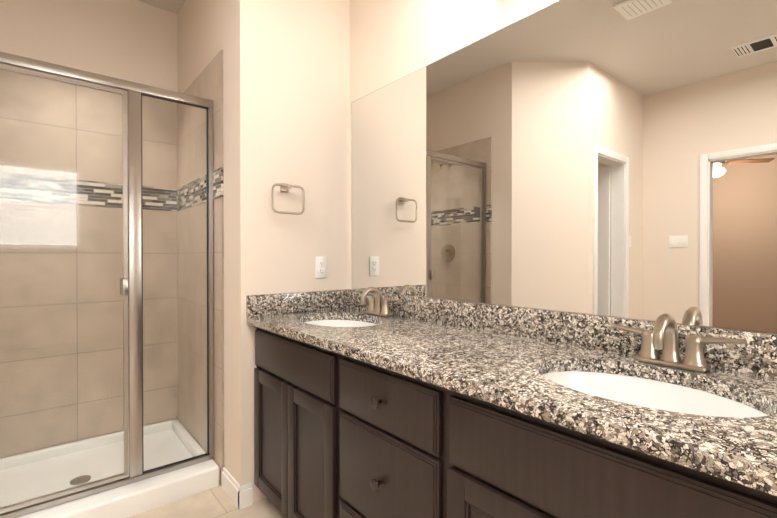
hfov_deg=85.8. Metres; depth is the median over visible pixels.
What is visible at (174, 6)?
ceiling
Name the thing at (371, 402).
base cabinet
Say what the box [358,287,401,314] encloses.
faucet
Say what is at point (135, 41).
wall
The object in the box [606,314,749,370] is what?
faucet
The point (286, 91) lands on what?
wall block
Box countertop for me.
[246,307,776,486]
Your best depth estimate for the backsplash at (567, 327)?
1.38 m
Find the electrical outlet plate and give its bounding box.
[316,256,326,277]
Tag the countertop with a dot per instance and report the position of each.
(495, 364)
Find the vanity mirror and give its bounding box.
[352,0,776,333]
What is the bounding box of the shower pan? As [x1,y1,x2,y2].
[16,429,219,517]
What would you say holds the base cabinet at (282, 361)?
on the floor
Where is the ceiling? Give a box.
[136,0,184,14]
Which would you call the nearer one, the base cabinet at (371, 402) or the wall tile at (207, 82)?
the base cabinet at (371, 402)
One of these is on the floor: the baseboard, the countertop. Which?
the baseboard
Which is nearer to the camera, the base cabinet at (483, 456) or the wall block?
the base cabinet at (483, 456)
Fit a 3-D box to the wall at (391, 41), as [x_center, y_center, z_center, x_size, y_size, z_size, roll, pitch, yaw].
[1.209,-0.235,0.740,0.120,2.830,4.320,0,0,-40]
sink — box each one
[302,315,377,330]
[526,359,776,434]
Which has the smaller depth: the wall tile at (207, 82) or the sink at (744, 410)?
the sink at (744, 410)
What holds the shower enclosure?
on the shower pan
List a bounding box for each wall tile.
[127,149,128,428]
[183,50,223,485]
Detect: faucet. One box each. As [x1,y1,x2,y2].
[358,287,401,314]
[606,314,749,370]
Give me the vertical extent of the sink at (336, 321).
0.169 m
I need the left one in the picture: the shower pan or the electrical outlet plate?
the shower pan
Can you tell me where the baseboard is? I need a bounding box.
[222,467,252,509]
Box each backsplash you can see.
[246,289,349,314]
[350,289,776,378]
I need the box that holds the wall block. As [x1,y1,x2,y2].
[178,0,349,502]
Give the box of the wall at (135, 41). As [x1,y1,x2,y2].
[0,0,177,91]
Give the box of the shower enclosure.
[0,51,213,517]
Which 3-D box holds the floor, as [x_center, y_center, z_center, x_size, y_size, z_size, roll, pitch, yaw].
[-0.802,1.212,0.375,3.850,0.060,6.720,0,0,-40]
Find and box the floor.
[127,485,285,517]
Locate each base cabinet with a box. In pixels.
[247,323,309,517]
[310,343,425,517]
[422,379,776,517]
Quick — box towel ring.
[272,183,304,214]
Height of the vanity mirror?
1.041 m
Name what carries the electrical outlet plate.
attached to the wall block
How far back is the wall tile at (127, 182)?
2.65 m
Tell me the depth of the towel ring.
2.07 m
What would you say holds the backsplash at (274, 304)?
attached to the bathroom

